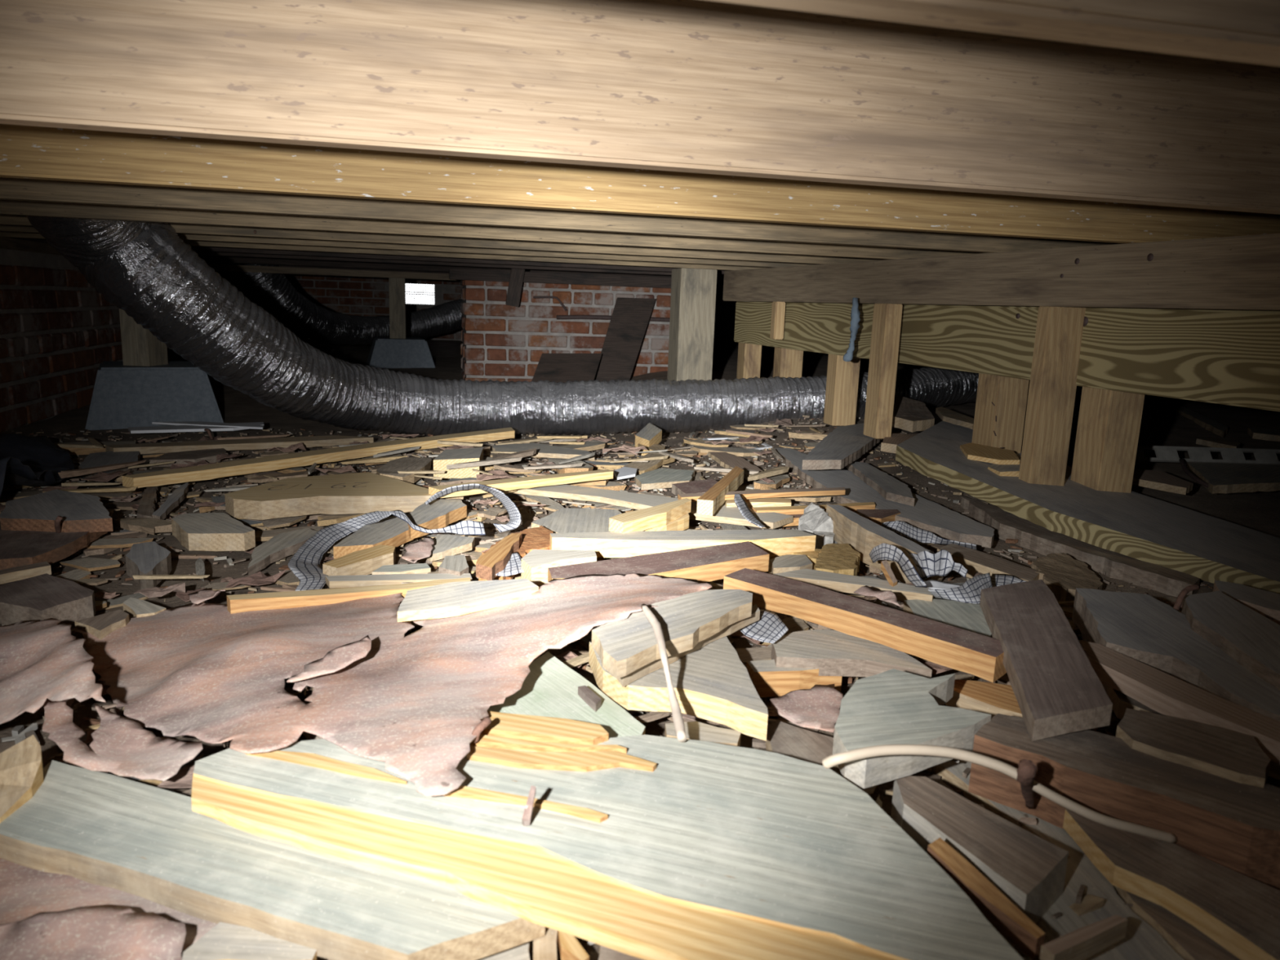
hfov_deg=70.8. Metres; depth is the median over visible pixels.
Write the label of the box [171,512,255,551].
wood block
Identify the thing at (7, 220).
joist
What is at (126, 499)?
paper scrap
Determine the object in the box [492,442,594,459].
board piece
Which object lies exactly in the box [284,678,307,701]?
fragment
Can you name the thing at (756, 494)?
piece
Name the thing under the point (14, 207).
joist
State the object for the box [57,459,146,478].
wood splinter
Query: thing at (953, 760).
wood splinter
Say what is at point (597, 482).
fragment
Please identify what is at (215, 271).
joist
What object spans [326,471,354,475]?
fragment
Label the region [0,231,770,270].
joist
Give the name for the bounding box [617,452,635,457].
chip
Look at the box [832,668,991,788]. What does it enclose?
board
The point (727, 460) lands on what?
bark slab
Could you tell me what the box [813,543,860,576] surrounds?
lump
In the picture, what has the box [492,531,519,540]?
fragment
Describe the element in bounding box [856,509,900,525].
floor strip
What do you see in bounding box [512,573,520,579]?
chip
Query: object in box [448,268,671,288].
lintel beam
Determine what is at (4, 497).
fragment
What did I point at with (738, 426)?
chip
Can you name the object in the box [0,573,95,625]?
board piece
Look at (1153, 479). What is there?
plank
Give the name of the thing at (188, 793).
fragment
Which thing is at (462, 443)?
wood splinter
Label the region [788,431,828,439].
fragment
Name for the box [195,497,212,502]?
fragment
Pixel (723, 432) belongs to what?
chip
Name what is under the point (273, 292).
flexible duct
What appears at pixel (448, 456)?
wood block
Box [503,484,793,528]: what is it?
piece
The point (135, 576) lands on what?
wood splinter
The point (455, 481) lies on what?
fragment
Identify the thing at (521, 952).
chunk
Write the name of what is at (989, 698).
board piece
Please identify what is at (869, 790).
chip
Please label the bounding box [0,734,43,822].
wood block
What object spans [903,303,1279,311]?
wall
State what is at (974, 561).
lumber piece
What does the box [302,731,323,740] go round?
wood splinter
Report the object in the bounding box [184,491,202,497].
chip
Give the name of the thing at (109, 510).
chip
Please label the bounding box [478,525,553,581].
wood
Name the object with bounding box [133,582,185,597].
paper scrap
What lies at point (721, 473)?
chip
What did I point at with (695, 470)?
chip
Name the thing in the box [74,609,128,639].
chunk
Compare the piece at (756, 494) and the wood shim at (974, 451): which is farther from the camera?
the wood shim at (974, 451)
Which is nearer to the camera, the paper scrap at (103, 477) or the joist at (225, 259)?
the paper scrap at (103, 477)
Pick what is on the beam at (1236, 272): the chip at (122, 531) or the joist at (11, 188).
the joist at (11, 188)
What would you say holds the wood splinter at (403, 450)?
on the wood splinter at (391, 458)
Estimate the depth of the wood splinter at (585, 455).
2.24 m
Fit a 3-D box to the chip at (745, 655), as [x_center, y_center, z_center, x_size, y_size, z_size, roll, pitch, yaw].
[0.126,0.209,1.065,0.103,0.005,0.043,-2,12,-19]
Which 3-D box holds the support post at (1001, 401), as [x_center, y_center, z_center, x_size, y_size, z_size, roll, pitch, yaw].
[0.897,-0.139,2.217,0.087,0.248,0.132,-1,11,-13]
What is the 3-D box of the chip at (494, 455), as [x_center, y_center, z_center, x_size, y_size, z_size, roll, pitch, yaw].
[-0.348,-0.055,2.283,0.053,0.010,0.132,1,11,-7]
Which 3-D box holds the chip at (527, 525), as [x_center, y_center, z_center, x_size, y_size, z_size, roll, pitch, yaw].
[-0.203,0.084,1.695,0.028,0.005,0.063,3,11,3]
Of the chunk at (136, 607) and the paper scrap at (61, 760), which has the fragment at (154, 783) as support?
the paper scrap at (61, 760)
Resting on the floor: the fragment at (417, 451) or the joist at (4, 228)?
the fragment at (417, 451)
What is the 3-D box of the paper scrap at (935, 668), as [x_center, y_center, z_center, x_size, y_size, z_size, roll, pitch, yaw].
[0.341,0.213,1.034,0.042,0.006,0.041,7,12,24]
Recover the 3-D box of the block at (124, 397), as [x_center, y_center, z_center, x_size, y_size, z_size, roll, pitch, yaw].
[-1.687,-0.301,3.123,0.406,0.200,0.406,-4,13,-29]
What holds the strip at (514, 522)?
on the floor
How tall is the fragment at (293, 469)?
0.015 m
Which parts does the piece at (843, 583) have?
cloth strip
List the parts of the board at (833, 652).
cloth strip, floor strip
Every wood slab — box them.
[125,541,171,589]
[224,471,438,519]
[1071,587,1279,721]
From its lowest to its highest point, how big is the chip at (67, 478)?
0.006 m
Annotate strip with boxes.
[128,421,264,433]
[288,511,391,591]
[424,484,520,532]
[733,493,765,528]
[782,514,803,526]
[843,297,860,361]
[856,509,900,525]
[880,520,976,550]
[906,549,968,579]
[991,573,1025,586]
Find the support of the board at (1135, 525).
on the floor
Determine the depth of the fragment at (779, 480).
2.11 m
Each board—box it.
[531,353,601,382]
[588,635,768,741]
[591,589,752,679]
[594,297,655,381]
[723,568,1006,682]
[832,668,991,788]
[895,420,1279,594]
[979,579,1112,741]
[1031,552,1102,601]
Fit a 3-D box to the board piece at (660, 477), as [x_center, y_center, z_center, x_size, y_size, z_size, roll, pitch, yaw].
[0.061,-0.001,2.146,0.131,0.015,0.230,7,12,23]
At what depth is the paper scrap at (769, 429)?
2.80 m
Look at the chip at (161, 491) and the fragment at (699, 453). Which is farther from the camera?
the fragment at (699, 453)
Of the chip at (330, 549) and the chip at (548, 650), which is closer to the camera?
the chip at (548, 650)
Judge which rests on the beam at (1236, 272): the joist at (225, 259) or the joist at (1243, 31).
the joist at (1243, 31)
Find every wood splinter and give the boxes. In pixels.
[41,486,137,493]
[53,443,105,448]
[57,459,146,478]
[61,482,121,486]
[83,723,100,731]
[88,437,103,447]
[100,498,120,500]
[118,469,130,475]
[128,461,174,468]
[132,574,209,579]
[145,435,170,442]
[167,511,178,515]
[170,554,216,559]
[195,557,204,581]
[204,486,252,491]
[217,434,290,439]
[226,484,257,487]
[260,586,296,591]
[263,475,277,479]
[282,583,297,588]
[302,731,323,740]
[307,462,316,474]
[338,443,365,447]
[340,455,407,464]
[371,436,396,443]
[373,446,420,457]
[389,436,408,439]
[397,470,444,473]
[408,620,418,626]
[413,475,442,479]
[436,440,482,446]
[446,457,522,469]
[471,468,492,475]
[482,443,494,446]
[483,488,517,497]
[489,536,503,541]
[490,448,536,459]
[491,451,514,453]
[495,438,552,444]
[511,500,537,504]
[523,462,582,469]
[530,472,549,475]
[535,438,580,442]
[536,435,587,438]
[549,441,584,444]
[559,452,595,463]
[562,501,591,505]
[562,652,589,667]
[593,504,615,508]
[608,453,634,454]
[609,455,668,462]
[614,459,648,462]
[617,508,631,511]
[634,711,671,724]
[635,448,667,453]
[658,451,693,462]
[671,445,693,449]
[688,431,694,437]
[693,466,759,474]
[725,430,773,437]
[744,423,778,426]
[747,466,789,480]
[767,718,802,727]
[771,448,782,459]
[782,424,825,426]
[808,426,820,432]
[815,534,824,538]
[853,596,876,601]
[875,795,882,807]
[949,758,959,763]
[1057,600,1074,605]
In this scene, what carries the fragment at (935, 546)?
on the floor
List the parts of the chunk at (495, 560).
cloth strip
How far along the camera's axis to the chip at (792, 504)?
1.88 m
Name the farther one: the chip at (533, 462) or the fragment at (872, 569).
the chip at (533, 462)
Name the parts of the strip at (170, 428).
plastic strip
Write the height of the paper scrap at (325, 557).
0.005 m
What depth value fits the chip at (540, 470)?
2.16 m
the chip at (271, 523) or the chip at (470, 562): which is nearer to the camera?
the chip at (470, 562)
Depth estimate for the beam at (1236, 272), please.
1.80 m
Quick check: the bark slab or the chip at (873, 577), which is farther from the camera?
the bark slab
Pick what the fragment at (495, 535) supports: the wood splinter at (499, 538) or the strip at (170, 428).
the wood splinter at (499, 538)
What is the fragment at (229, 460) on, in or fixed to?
on the floor
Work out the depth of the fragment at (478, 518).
1.75 m
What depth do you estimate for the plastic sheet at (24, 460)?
2.09 m
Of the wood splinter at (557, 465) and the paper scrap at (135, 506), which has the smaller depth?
the paper scrap at (135, 506)
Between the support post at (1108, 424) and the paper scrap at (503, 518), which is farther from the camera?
the support post at (1108, 424)
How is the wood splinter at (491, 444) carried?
on the floor
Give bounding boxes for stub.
[505,268,524,306]
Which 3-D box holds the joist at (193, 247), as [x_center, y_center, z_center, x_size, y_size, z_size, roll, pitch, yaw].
[-0.835,-0.956,3.537,8.800,0.184,0.038,-1,11,-13]
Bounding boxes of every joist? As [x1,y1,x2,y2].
[0,0,1279,214]
[0,124,1279,243]
[0,177,1125,253]
[0,199,986,259]
[0,214,884,264]
[0,224,816,267]
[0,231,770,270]
[10,237,728,274]
[194,250,724,277]
[198,254,724,283]
[206,262,723,286]
[214,271,723,292]
[709,0,1279,66]
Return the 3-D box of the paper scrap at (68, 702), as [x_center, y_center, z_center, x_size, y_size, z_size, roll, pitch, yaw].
[-0.587,0.219,0.896,0.051,0.007,0.023,2,11,1]
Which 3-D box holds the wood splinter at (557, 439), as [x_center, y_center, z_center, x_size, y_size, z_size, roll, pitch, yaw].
[-0.253,-0.126,2.821,0.160,0.010,0.017,-5,12,-33]
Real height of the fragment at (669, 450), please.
0.014 m
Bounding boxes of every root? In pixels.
[640,604,686,742]
[1179,457,1208,488]
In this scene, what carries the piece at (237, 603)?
on the paper sheet at (415, 703)
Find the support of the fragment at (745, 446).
on the floor
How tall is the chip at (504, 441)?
0.009 m
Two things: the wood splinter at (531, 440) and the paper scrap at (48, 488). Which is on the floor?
the paper scrap at (48, 488)
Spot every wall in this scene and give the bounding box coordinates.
[0,248,123,433]
[217,271,903,340]
[460,280,671,382]
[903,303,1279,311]
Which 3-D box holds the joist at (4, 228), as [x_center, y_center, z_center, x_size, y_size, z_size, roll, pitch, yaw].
[-0.655,-0.800,2.773,8.800,0.184,0.038,-1,11,-13]
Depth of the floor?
2.21 m
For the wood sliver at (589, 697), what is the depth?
0.87 m
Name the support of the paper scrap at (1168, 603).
on the floor
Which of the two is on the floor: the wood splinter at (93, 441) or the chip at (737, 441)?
the chip at (737, 441)
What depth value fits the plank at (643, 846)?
0.63 m
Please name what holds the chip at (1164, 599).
on the chip
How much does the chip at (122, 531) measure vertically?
0.005 m
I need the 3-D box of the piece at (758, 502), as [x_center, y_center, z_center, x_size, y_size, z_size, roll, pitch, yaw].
[0.237,0.048,1.830,0.148,0.017,0.066,0,11,-12]
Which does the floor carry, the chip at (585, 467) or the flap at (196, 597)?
the chip at (585, 467)
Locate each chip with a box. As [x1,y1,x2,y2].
[0,740,15,753]
[2,484,29,491]
[60,557,120,571]
[62,477,84,479]
[70,622,75,629]
[73,578,107,585]
[83,492,136,498]
[84,537,153,548]
[103,501,164,510]
[106,508,119,512]
[110,488,140,493]
[111,529,139,535]
[112,517,172,534]
[113,470,161,481]
[117,775,134,781]
[156,485,170,496]
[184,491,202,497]
[201,582,251,591]
[210,496,225,510]
[235,519,263,527]
[247,471,309,483]
[260,449,294,456]
[262,515,307,528]
[274,568,299,585]
[284,687,302,695]
[316,513,364,526]
[327,548,333,554]
[362,453,402,465]
[369,465,382,471]
[426,533,464,539]
[429,448,442,453]
[431,552,481,568]
[440,446,490,454]
[442,495,463,499]
[463,511,478,518]
[464,530,486,537]
[473,542,495,552]
[477,506,506,519]
[483,450,494,457]
[488,497,501,505]
[492,453,511,464]
[493,464,535,471]
[497,440,529,444]
[505,468,543,473]
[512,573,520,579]
[515,524,524,529]
[523,520,535,528]
[528,460,547,466]
[533,648,551,661]
[546,457,593,473]
[576,500,586,506]
[610,698,635,715]
[617,443,660,447]
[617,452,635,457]
[638,491,671,497]
[664,715,720,725]
[675,452,697,455]
[683,439,728,447]
[684,528,707,530]
[687,526,701,529]
[688,437,711,440]
[688,468,704,472]
[714,429,758,437]
[718,471,728,475]
[729,424,765,430]
[730,439,762,444]
[734,647,771,665]
[774,495,831,502]
[778,444,800,448]
[786,720,819,733]
[791,503,803,506]
[792,501,817,505]
[801,429,824,435]
[804,442,818,448]
[817,624,831,629]
[839,592,861,595]
[848,781,876,797]
[857,575,881,579]
[878,462,897,466]
[907,538,933,546]
[931,575,942,581]
[944,674,974,680]
[995,672,1010,685]
[1057,600,1073,617]
[1067,619,1080,633]
[1158,596,1182,603]
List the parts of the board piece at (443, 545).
cloth strip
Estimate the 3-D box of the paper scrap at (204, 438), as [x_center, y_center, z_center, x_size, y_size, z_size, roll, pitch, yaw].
[-1.242,-0.112,2.573,0.076,0.018,0.109,-2,13,-16]
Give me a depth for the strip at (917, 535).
1.63 m
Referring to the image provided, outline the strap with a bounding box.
[1135,444,1279,464]
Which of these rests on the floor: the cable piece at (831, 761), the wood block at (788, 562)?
the wood block at (788, 562)
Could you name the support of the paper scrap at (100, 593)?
on the fragment at (116, 602)
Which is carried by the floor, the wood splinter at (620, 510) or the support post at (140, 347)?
the wood splinter at (620, 510)
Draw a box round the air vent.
[405,283,434,305]
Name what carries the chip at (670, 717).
on the floor
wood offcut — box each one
[182,921,316,959]
[608,497,691,533]
[642,513,688,531]
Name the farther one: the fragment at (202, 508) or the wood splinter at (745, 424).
the wood splinter at (745, 424)
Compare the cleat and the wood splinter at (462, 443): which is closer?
the wood splinter at (462, 443)
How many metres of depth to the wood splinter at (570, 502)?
1.83 m
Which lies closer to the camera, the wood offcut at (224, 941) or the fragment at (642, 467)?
the wood offcut at (224, 941)
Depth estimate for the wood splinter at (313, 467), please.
2.10 m
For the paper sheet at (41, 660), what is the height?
0.054 m
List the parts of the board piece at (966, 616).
cloth strip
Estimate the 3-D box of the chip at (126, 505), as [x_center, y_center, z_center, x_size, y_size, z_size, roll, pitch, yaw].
[-1.036,0.053,1.866,0.136,0.008,0.052,0,12,-3]
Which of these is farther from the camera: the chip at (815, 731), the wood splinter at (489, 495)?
the wood splinter at (489, 495)
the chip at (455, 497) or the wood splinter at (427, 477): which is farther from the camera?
the wood splinter at (427, 477)
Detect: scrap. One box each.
[0,503,5,511]
[42,485,79,491]
[45,697,75,707]
[59,759,108,773]
[82,471,132,481]
[84,728,96,743]
[93,591,119,599]
[95,681,110,695]
[106,494,138,502]
[130,504,139,509]
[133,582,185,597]
[137,438,157,442]
[157,764,194,787]
[169,462,215,469]
[175,587,204,601]
[183,459,207,463]
[194,502,225,506]
[198,435,221,440]
[216,453,244,461]
[220,577,233,582]
[225,569,286,587]
[228,548,253,553]
[266,442,306,452]
[315,465,355,473]
[320,556,335,562]
[349,440,368,444]
[377,434,418,439]
[401,536,434,563]
[436,444,475,449]
[472,498,498,504]
[475,470,517,480]
[487,651,645,737]
[495,515,509,522]
[514,502,546,506]
[535,462,555,465]
[555,649,587,667]
[576,436,594,441]
[586,436,612,442]
[602,444,647,455]
[649,711,702,721]
[704,440,735,444]
[730,630,759,644]
[738,435,768,442]
[751,450,772,454]
[759,426,779,431]
[759,477,774,483]
[767,711,778,716]
[769,684,843,733]
[773,418,792,425]
[853,457,866,462]
[853,585,900,606]
[863,595,878,602]
[923,662,953,674]
[973,572,981,576]
[1166,601,1182,608]
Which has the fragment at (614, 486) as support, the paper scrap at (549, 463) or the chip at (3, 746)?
the paper scrap at (549, 463)
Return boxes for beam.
[207,263,460,280]
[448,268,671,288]
[722,233,1279,310]
[733,301,1279,411]
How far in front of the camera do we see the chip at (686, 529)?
1.62 m
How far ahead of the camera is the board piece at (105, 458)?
2.21 m
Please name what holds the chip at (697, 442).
on the fragment at (736, 451)
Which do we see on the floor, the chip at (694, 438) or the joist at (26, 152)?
the chip at (694, 438)
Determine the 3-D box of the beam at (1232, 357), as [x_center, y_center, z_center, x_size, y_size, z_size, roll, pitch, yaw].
[0.847,-0.312,2.031,0.043,0.156,3.226,-1,11,-16]
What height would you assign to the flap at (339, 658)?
0.014 m
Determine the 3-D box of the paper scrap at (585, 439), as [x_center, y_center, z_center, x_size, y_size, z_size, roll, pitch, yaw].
[-0.150,-0.127,2.806,0.096,0.018,0.049,2,11,-2]
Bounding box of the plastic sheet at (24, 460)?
[0,432,74,496]
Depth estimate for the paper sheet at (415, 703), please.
0.91 m
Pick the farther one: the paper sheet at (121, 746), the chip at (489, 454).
the chip at (489, 454)
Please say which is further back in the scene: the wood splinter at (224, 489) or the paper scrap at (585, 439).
the paper scrap at (585, 439)
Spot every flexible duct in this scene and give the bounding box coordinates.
[26,215,1082,435]
[228,262,462,345]
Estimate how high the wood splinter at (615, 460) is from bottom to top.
0.004 m
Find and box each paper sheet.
[0,617,105,724]
[0,857,217,952]
[0,904,186,959]
[42,700,202,781]
[74,573,711,796]
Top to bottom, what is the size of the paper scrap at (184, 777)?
0.006 m
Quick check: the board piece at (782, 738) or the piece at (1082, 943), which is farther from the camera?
the board piece at (782, 738)
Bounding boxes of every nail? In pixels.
[54,515,62,533]
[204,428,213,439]
[471,716,492,743]
[1016,759,1036,808]
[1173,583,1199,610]
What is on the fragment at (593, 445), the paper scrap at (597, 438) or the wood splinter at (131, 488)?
the paper scrap at (597, 438)
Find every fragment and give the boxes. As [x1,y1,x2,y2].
[0,489,43,502]
[55,568,91,581]
[57,733,90,751]
[58,441,135,455]
[81,753,203,786]
[82,531,147,555]
[94,600,106,610]
[95,592,149,611]
[139,453,165,457]
[178,788,191,797]
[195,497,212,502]
[199,501,215,513]
[215,458,247,462]
[226,513,324,520]
[244,471,281,483]
[250,525,281,530]
[253,448,266,453]
[254,525,323,541]
[272,466,306,473]
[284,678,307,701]
[306,462,335,467]
[316,955,329,959]
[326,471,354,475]
[376,457,431,484]
[413,448,435,453]
[418,533,433,539]
[427,566,475,573]
[431,458,495,471]
[435,477,498,485]
[460,509,486,521]
[483,456,492,460]
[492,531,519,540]
[505,493,524,499]
[521,493,564,511]
[526,473,626,490]
[561,440,606,451]
[564,479,608,485]
[572,501,633,513]
[575,631,591,651]
[576,645,589,653]
[577,457,613,462]
[581,460,629,470]
[623,452,675,475]
[665,446,691,453]
[673,450,707,456]
[689,444,762,456]
[692,471,702,480]
[706,581,723,590]
[713,724,742,746]
[720,523,747,529]
[723,484,779,503]
[724,439,758,448]
[737,436,748,445]
[754,474,790,489]
[758,617,808,644]
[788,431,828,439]
[807,621,834,630]
[869,564,882,573]
[880,604,902,611]
[917,657,962,671]
[924,543,945,552]
[933,582,964,598]
[966,672,995,683]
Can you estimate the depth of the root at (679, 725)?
0.83 m
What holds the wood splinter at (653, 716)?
on the floor
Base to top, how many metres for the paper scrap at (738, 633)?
0.019 m
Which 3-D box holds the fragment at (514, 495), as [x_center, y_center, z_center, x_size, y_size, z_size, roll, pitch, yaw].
[-0.244,0.031,1.981,0.153,0.011,0.047,-4,12,-24]
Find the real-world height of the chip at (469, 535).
0.005 m
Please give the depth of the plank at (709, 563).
1.27 m
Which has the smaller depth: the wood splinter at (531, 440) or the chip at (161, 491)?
the chip at (161, 491)
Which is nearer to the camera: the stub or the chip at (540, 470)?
the chip at (540, 470)
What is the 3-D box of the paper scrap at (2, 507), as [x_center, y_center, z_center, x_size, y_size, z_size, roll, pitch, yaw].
[-1.214,0.048,1.723,0.082,0.016,0.044,10,13,35]
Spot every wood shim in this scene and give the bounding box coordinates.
[960,442,1019,464]
[987,462,1020,476]
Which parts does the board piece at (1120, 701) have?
floor strip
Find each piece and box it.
[0,488,112,532]
[0,523,107,569]
[0,561,51,584]
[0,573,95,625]
[78,450,140,482]
[105,435,373,453]
[121,427,514,488]
[136,486,158,517]
[149,448,228,467]
[151,481,188,519]
[226,577,470,613]
[248,528,317,576]
[325,573,471,588]
[333,515,421,558]
[372,563,431,574]
[391,510,484,561]
[397,578,538,622]
[407,498,466,539]
[428,469,613,497]
[438,555,468,576]
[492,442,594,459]
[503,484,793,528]
[531,507,621,533]
[533,926,557,959]
[550,528,816,557]
[557,930,589,959]
[613,466,637,479]
[617,604,759,687]
[634,467,694,489]
[671,478,717,497]
[677,487,845,502]
[696,466,743,515]
[723,497,791,508]
[746,659,841,697]
[751,502,875,514]
[765,720,840,774]
[771,542,933,601]
[822,744,1017,779]
[826,504,961,589]
[880,560,897,586]
[890,776,1068,946]
[902,572,992,637]
[927,837,1045,959]
[935,406,973,429]
[937,543,1039,581]
[944,679,1022,718]
[1031,780,1177,843]
[1039,915,1128,959]
[1078,640,1279,780]
[1181,591,1279,690]
[1213,580,1279,625]
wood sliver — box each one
[521,785,536,826]
[577,685,601,711]
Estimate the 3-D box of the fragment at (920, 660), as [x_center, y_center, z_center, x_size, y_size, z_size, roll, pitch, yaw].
[0.388,0.226,1.092,0.100,0.008,0.019,5,11,17]
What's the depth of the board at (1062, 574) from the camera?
1.42 m
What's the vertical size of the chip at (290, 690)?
0.004 m
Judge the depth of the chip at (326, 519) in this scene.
1.68 m
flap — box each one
[187,587,225,604]
[286,635,371,682]
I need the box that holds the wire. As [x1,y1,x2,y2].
[533,296,567,311]
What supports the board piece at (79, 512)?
on the board piece at (17, 548)
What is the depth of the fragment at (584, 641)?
1.13 m
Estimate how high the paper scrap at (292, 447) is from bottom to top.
0.022 m
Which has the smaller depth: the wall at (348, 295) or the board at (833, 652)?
the board at (833, 652)
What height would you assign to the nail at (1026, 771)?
0.075 m
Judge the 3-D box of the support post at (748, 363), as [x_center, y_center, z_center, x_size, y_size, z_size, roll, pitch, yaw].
[0.432,-0.432,3.585,0.070,0.228,0.080,-1,11,-13]
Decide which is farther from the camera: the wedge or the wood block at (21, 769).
the wedge
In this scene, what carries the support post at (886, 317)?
on the plank at (845, 445)
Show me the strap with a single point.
(1163, 453)
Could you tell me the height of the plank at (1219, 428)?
0.021 m
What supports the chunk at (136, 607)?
on the paper sheet at (415, 703)
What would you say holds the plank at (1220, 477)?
on the floor
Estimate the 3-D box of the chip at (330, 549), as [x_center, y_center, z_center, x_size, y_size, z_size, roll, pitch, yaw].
[-0.501,0.121,1.530,0.061,0.008,0.035,6,11,17]
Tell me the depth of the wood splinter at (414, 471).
1.98 m
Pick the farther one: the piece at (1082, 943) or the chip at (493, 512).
the chip at (493, 512)
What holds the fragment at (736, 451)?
on the floor
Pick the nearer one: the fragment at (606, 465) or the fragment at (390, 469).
the fragment at (390, 469)
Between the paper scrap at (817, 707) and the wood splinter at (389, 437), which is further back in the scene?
the wood splinter at (389, 437)
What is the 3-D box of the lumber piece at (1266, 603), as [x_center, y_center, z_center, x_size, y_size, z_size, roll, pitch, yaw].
[0.820,0.171,1.185,0.085,0.031,0.150,-5,13,-33]
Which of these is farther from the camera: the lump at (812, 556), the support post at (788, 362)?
the support post at (788, 362)
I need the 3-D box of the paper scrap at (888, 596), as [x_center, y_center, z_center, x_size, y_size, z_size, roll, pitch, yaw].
[0.308,0.148,1.152,0.025,0.015,0.086,-3,12,-24]
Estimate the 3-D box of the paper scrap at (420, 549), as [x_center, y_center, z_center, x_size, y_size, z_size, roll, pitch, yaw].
[-0.347,0.108,1.415,0.042,0.010,0.124,1,11,-6]
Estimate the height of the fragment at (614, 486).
0.017 m
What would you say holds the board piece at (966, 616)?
on the floor
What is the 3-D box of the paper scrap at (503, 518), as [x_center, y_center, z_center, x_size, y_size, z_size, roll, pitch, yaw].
[-0.254,0.071,1.652,0.026,0.007,0.034,-5,13,-33]
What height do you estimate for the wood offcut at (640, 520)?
0.023 m
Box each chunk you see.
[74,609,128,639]
[122,597,165,617]
[475,533,524,580]
[477,941,530,959]
[798,502,837,549]
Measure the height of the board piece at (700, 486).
0.021 m
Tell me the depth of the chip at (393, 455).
2.35 m
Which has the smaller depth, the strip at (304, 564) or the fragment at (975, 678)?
the fragment at (975, 678)
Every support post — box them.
[119,308,168,366]
[388,277,406,338]
[667,267,716,381]
[736,342,761,378]
[773,346,803,377]
[823,354,860,426]
[862,303,902,438]
[971,373,1029,453]
[1018,306,1086,485]
[1070,386,1144,493]
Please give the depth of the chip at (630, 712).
0.95 m
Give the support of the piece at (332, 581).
on the floor
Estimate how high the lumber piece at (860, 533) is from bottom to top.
0.057 m
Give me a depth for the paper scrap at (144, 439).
2.51 m
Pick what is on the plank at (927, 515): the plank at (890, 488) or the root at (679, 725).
the plank at (890, 488)
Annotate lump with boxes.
[768,548,820,569]
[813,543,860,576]
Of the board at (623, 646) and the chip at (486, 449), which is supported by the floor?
the chip at (486, 449)
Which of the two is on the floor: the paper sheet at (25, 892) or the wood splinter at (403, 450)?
the paper sheet at (25, 892)
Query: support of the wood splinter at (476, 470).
on the paper scrap at (495, 473)
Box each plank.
[0,760,545,959]
[191,711,1023,959]
[547,541,768,582]
[598,944,644,959]
[773,448,994,547]
[801,422,882,470]
[846,462,914,506]
[926,750,1184,959]
[959,494,1199,596]
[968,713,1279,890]
[1062,808,1279,959]
[1112,884,1240,959]
[1115,707,1270,787]
[1132,469,1193,494]
[1173,405,1227,437]
[1186,458,1279,493]
[1195,436,1239,448]
[1247,427,1279,441]
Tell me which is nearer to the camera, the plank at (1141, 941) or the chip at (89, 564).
the plank at (1141, 941)
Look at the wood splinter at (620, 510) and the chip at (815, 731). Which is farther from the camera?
the wood splinter at (620, 510)
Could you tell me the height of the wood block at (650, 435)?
0.052 m
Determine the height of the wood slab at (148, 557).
0.031 m
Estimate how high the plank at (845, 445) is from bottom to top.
0.023 m
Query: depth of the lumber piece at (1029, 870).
0.67 m
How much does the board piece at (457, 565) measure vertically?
0.012 m
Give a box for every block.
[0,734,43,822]
[84,360,223,430]
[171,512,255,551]
[322,544,395,575]
[366,337,435,368]
[433,447,483,479]
[520,549,596,586]
[635,422,662,447]
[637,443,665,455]
[664,721,741,746]
[768,554,812,573]
[880,433,916,453]
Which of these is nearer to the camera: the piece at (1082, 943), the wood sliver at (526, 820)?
the piece at (1082, 943)
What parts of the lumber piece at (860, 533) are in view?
paper strip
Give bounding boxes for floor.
[0,337,1279,959]
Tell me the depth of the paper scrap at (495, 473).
2.01 m
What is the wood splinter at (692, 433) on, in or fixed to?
on the floor
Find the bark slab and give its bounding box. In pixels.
[707,452,762,479]
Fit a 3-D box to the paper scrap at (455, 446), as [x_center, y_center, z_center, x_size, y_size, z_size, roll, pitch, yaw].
[-0.487,-0.086,2.401,0.064,0.016,0.109,9,13,32]
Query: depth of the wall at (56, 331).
3.06 m
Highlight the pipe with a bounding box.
[556,315,670,321]
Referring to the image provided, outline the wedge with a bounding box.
[891,394,934,432]
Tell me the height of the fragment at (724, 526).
0.008 m
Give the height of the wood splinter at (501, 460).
0.010 m
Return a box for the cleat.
[769,301,785,339]
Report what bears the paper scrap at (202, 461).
on the fragment
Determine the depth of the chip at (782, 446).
2.64 m
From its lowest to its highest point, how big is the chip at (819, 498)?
0.010 m
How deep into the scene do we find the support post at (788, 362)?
3.46 m
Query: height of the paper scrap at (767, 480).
0.013 m
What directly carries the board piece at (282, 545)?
on the floor
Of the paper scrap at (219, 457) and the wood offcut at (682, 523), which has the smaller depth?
the wood offcut at (682, 523)
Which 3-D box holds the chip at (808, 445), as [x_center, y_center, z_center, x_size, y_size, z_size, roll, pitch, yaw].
[0.522,-0.099,2.589,0.112,0.009,0.071,-1,13,-18]
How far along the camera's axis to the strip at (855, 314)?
2.46 m
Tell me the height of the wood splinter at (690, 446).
0.005 m
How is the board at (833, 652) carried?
on the floor
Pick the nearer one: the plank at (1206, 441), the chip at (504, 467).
the chip at (504, 467)

